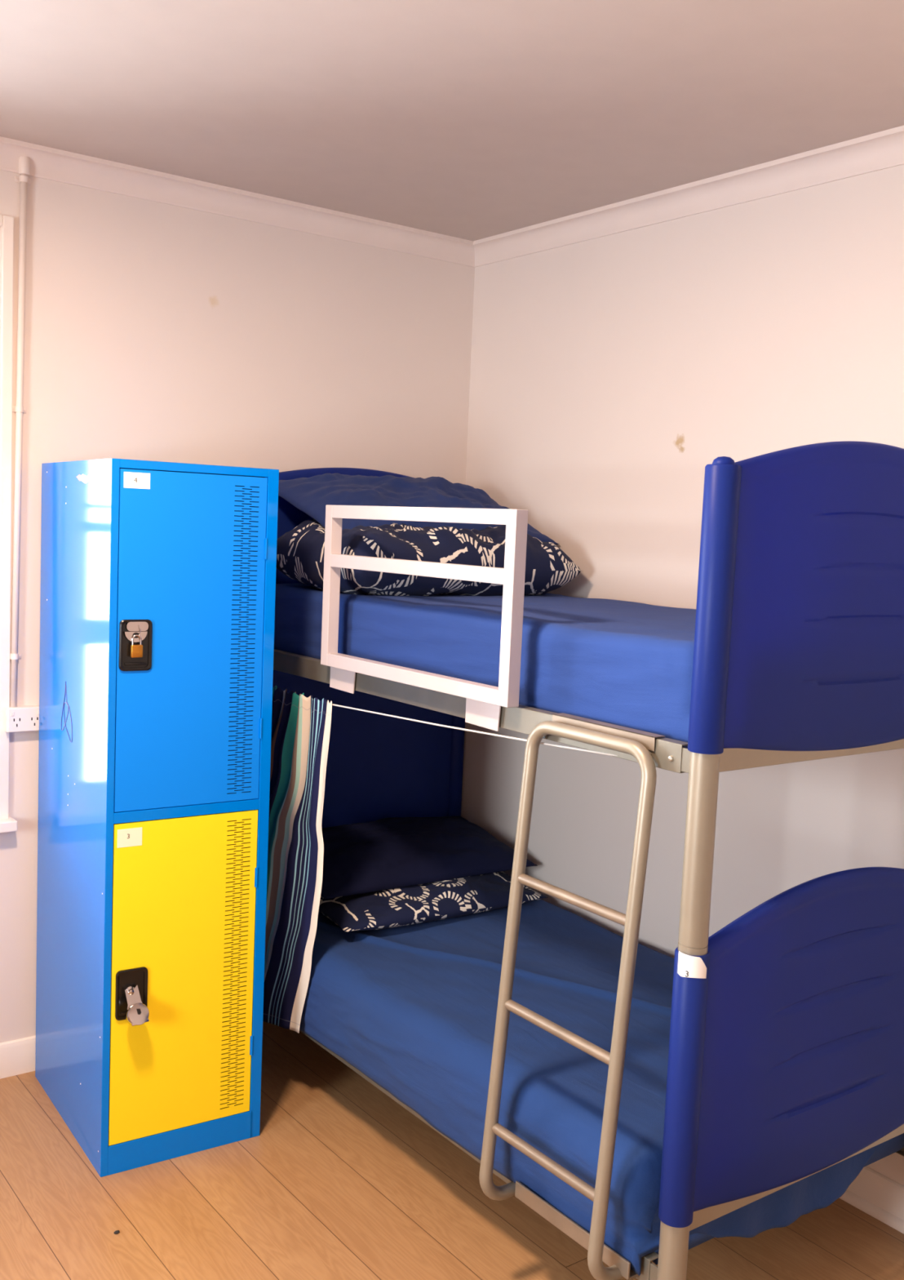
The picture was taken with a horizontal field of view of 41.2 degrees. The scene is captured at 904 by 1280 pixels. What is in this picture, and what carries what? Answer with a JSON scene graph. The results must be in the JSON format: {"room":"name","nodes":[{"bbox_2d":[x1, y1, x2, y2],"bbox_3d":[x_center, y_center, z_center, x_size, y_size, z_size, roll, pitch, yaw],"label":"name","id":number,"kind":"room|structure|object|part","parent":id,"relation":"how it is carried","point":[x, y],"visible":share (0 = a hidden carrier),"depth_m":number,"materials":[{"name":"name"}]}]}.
{"room":"dormitory","nodes":[
{"label":"dormitory","id":0,"kind":"room"},
{"bbox_2d":[0,169,475,1043],"bbox_3d":[-1.823,-0.030,3.105,4.780,2.666,0.140,-2,7,-36],"label":"wall","id":1,"kind":"structure","parent":0,"point":[154,331],"depth_m":3.67,"materials":[{"name":"paint"}]},
{"bbox_2d":[0,214,17,832],"bbox_3d":[-1.725,-0.302,3.083,1.167,1.721,0.155,-2,7,-36],"label":"window","id":2,"kind":"structure","parent":1,"relation":"in","point":[7,824],"depth_m":3.38,"materials":[{"name":"white paint"}]},
{"bbox_3d":[-1.762,0.539,3.163,1.167,0.030,0.155,-2,7,-36],"label":"sill","id":3,"kind":"part","parent":2,"relation":"part of","materials":[{"name":"white paint"}]},
{"bbox_2d":[0,1035,35,1079],"bbox_3d":[-1.832,1.252,3.164,4.500,0.103,0.014,-2,7,-36],"label":"baseboard","id":4,"kind":"structure","parent":1,"relation":"attached to","point":[18,1056],"depth_m":3.56,"materials":[{"name":"white paint"}]},
{"bbox_2d":[9,155,31,707],"bbox_3d":[-1.218,-0.567,3.381,0.058,1.534,0.029,-2,7,-36],"label":"conduit pipe","id":5,"kind":"object","parent":1,"relation":"attached to","point":[24,162],"visible":1,"depth_m":3.37,"materials":[{"name":"white plastic"}]},
{"bbox_2d":[4,705,39,732],"bbox_3d":[-1.228,0.227,3.467,0.117,0.070,0.039,-2,7,-36],"label":"power outlet","id":6,"kind":"object","parent":1,"relation":"attached to","point":[26,717],"visible":0.8,"depth_m":3.44,"materials":[{"name":"white plastic"}]},
{"bbox_2d":[0,136,475,266],"bbox_3d":[-1.711,-1.309,2.907,4.500,0.074,0.050,-2,7,-36],"label":"trim","id":7,"kind":"structure","parent":1,"relation":"attached to","point":[46,162],"depth_m":3.67,"materials":[{"name":"white paint"}]},
{"bbox_2d":[0,0,903,240],"bbox_3d":[-0.267,-1.159,0.961,4.780,0.120,5.180,-2,7,-36],"label":"ceiling","id":8,"kind":"structure","parent":0,"point":[472,120],"depth_m":2.76,"materials":[{"name":"paint"}]},
{"bbox_2d":[0,1021,903,1279],"bbox_3d":[-0.387,1.611,1.224,4.780,0.120,5.180,-2,7,-36],"label":"floor","id":9,"kind":"structure","parent":0,"point":[339,1180],"depth_m":2.92,"materials":[{"name":"brown wood"}]},
{"bbox_2d":[35,457,279,1177],"bbox_3d":[-0.824,0.429,3.306,0.437,1.800,0.696,-1,6,-33],"label":"locker","id":10,"kind":"object","parent":9,"relation":"on","point":[154,767],"visible":1,"depth_m":3.08,"materials":[{"name":"blue metal"}]},
{"bbox_2d":[115,966,147,1020],"bbox_3d":[-0.807,0.891,3.028,0.081,0.128,0.007,-1,6,-33],"label":"locker latch","id":11,"kind":"object","parent":10,"relation":"on","point":[131,982],"depth_m":3.02,"materials":[{"name":"black plastic"}]},
{"bbox_2d":[118,619,152,671],"bbox_3d":[-0.774,0.013,2.941,0.081,0.126,0.007,-1,6,-33],"label":"locker latch","id":12,"kind":"object","parent":10,"relation":"on","point":[127,628],"depth_m":2.94,"materials":[{"name":"black plastic"}]},
{"bbox_2d":[129,634,142,657],"bbox_3d":[-0.770,0.015,2.932,0.029,0.056,0.013,-1,6,-33],"label":"padlock","id":13,"kind":"object","parent":10,"relation":"hanging from","point":[136,651],"visible":1,"depth_m":2.93,"materials":[{"name":"gold metal"}]},
{"bbox_3d":[-0.695,0.863,3.113,0.383,0.828,0.016,-1,6,-33],"label":"door","id":14,"kind":"part","parent":10,"relation":"part of","materials":[{"name":"yellow metal"}]},
{"bbox_3d":[-0.657,0.003,3.031,0.383,0.839,0.016,-1,6,-33],"label":"door","id":15,"kind":"part","parent":10,"relation":"part of","materials":[{"name":"blue metal"}]},
{"bbox_2d":[272,440,903,1279],"bbox_3d":[0.226,0.439,3.296,0.982,1.874,2.025,-2,7,-36],"label":"bunk bed","id":16,"kind":"object","parent":9,"relation":"on","point":[786,1064],"depth_m":2.43,"materials":[{"name":"beige paint"}]},
{"bbox_3d":[-0.322,-0.271,4.027,0.965,0.603,0.065,-2,7,-36],"label":"headboard","id":17,"kind":"part","parent":16,"relation":"part of","materials":[{"name":"blue plastic"}]},
{"bbox_3d":[-0.355,0.491,4.099,0.965,0.872,0.065,-2,7,-36],"label":"headboard","id":18,"kind":"part","parent":16,"relation":"part of","materials":[{"name":"blue plastic"}]},
{"bbox_3d":[-0.104,0.089,2.932,0.033,0.034,0.732,-2,7,-36],"label":"rail","id":19,"kind":"part","parent":16,"relation":"part of","materials":[{"name":"white metal"}]},
{"bbox_3d":[-0.092,-0.175,2.907,0.033,0.034,0.732,-2,7,-36],"label":"rail","id":20,"kind":"part","parent":16,"relation":"part of","materials":[{"name":"white metal"}]},
{"bbox_3d":[-0.087,-0.303,2.895,0.033,0.034,0.732,-2,7,-36],"label":"rail","id":21,"kind":"part","parent":16,"relation":"part of","materials":[{"name":"white metal"}]},
{"bbox_3d":[-0.096,-0.075,2.920,0.038,0.494,0.805,-2,7,-36],"label":"bed guard","id":22,"kind":"part","parent":16,"relation":"part of","materials":[{"name":"white metal"}]},
{"bbox_2d":[262,685,617,1033],"bbox_3d":[-0.227,0.666,3.121,0.054,1.054,1.730,-2,7,-37],"label":"curtain","id":23,"kind":"object","parent":16,"relation":"hanging from","point":[301,725],"visible":0.53,"depth_m":3.40,"materials":[{"name":"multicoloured fabric"}]},
{"bbox_3d":[-0.187,0.175,3.088,0.008,0.069,1.730,-2,7,-37],"label":"cord","id":24,"kind":"part","parent":23,"relation":"part of","materials":[{"name":"white plastic"}]},
{"bbox_3d":[-0.145,1.150,3.097,0.030,0.055,1.932,-2,7,-36],"label":"rail","id":25,"kind":"part","parent":16,"relation":"part of","materials":[{"name":"beige metal"}]},
{"bbox_3d":[-0.101,0.131,3.000,0.030,0.055,1.932,-2,7,-36],"label":"rail","id":26,"kind":"part","parent":16,"relation":"part of","materials":[{"name":"metal"}]},
{"bbox_2d":[274,582,696,748],"bbox_3d":[0.265,0.009,3.268,0.862,0.221,1.845,-2,7,-36],"label":"mattress","id":27,"kind":"object","parent":16,"relation":"on","point":[626,664],"visible":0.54,"depth_m":2.80,"materials":[{"name":"blue fabric"}]},
{"bbox_2d":[276,519,582,595],"bbox_3d":[-0.084,-0.252,3.681,0.830,0.246,0.540,-2,7,-38],"label":"patterned pillow","id":28,"kind":"object","parent":27,"relation":"on","point":[300,551],"visible":0.75,"depth_m":3.46,"materials":[{"name":"blue fabric"}]},
{"bbox_2d":[278,472,559,544],"bbox_3d":[-0.125,-0.421,3.840,0.850,0.214,0.475,-2,7,-37],"label":"pillow","id":29,"kind":"object","parent":28,"relation":"on","point":[311,495],"visible":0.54,"depth_m":3.71,"materials":[{"name":"blue fabric"}]},
{"bbox_2d":[479,712,665,1279],"bbox_3d":[0.244,0.712,2.458,0.134,1.087,0.392,-2,7,-36],"label":"ladder","id":30,"kind":"object","parent":16,"relation":"attached to","point":[636,743],"visible":1,"depth_m":2.41,"materials":[{"name":"beige metal"}]},
{"bbox_3d":[0.252,1.220,2.502,0.026,0.037,0.350,-2,7,-36],"label":"hook plate","id":31,"kind":"part","parent":30,"relation":"part of","materials":[{"name":"metal"}]},
{"bbox_3d":[0.312,0.185,2.435,0.030,0.028,0.297,-2,7,-36],"label":"hook plate","id":32,"kind":"part","parent":30,"relation":"part of","materials":[{"name":"metal"}]},
{"bbox_2d":[299,899,903,1275],"bbox_3d":[0.199,1.030,3.332,0.936,0.277,1.872,-2,7,-36],"label":"bedding","id":33,"kind":"object","parent":16,"relation":"on","point":[413,1008],"visible":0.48,"depth_m":2.94,"materials":[{"name":"blue fabric"}]},
{"bbox_2d":[319,871,548,932],"bbox_3d":[-0.129,0.792,3.855,0.740,0.132,0.479,-1,6,-34],"label":"patterned pillow","id":34,"kind":"object","parent":33,"relation":"on","point":[464,895],"visible":0.53,"depth_m":3.66,"materials":[{"name":"blue fabric"}]},
{"bbox_2d":[320,816,537,899],"bbox_3d":[-0.171,0.682,3.941,0.800,0.134,0.456,-1,7,-35],"label":"pillow","id":35,"kind":"object","parent":34,"relation":"on","point":[394,852],"visible":0.8,"depth_m":3.83,"materials":[{"name":"blue fabric"}]},
{"bbox_3d":[0.452,0.584,2.256,0.055,1.800,0.055,-2,7,-36],"label":"post","id":36,"kind":"part","parent":16,"relation":"part of","materials":[{"name":"beige metal"}]},
{"bbox_3d":[0.803,0.809,2.546,0.965,0.656,0.065,-2,7,-36],"label":"footboard","id":37,"kind":"part","parent":16,"relation":"part of","materials":[{"name":"blue plastic"}]},
{"bbox_3d":[0.842,-0.086,2.461,0.965,0.630,0.065,-2,7,-36],"label":"footboard","id":38,"kind":"part","parent":16,"relation":"part of","materials":[{"name":"blue plastic"}]},
{"bbox_3d":[0.565,1.131,3.622,0.030,0.055,1.932,-2,7,-36],"label":"rail","id":39,"kind":"part","parent":16,"relation":"part of","materials":[{"name":"beige metal"}]},
{"bbox_2d":[461,164,903,1185],"bbox_3d":[1.579,0.183,2.417,0.140,2.666,5.040,-2,7,-36],"label":"wall","id":40,"kind":"structure","parent":0,"point":[607,373],"depth_m":3.53,"materials":[{"name":"paint"}]},
{"bbox_2d":[473,124,903,266],"bbox_3d":[1.517,-1.111,2.294,0.050,0.074,4.900,-2,7,-36],"label":"trim","id":41,"kind":"structure","parent":40,"relation":"attached to","point":[884,149],"depth_m":3.37,"materials":[{"name":"white paint"}]},
{"bbox_2d":[839,1165,903,1234],"bbox_3d":[1.415,1.452,2.544,0.027,0.103,4.900,-2,7,-36],"label":"baseboard","id":42,"kind":"structure","parent":40,"relation":"attached to","point":[872,1192],"depth_m":3.01,"materials":[{"name":"white paint"}]}
]}

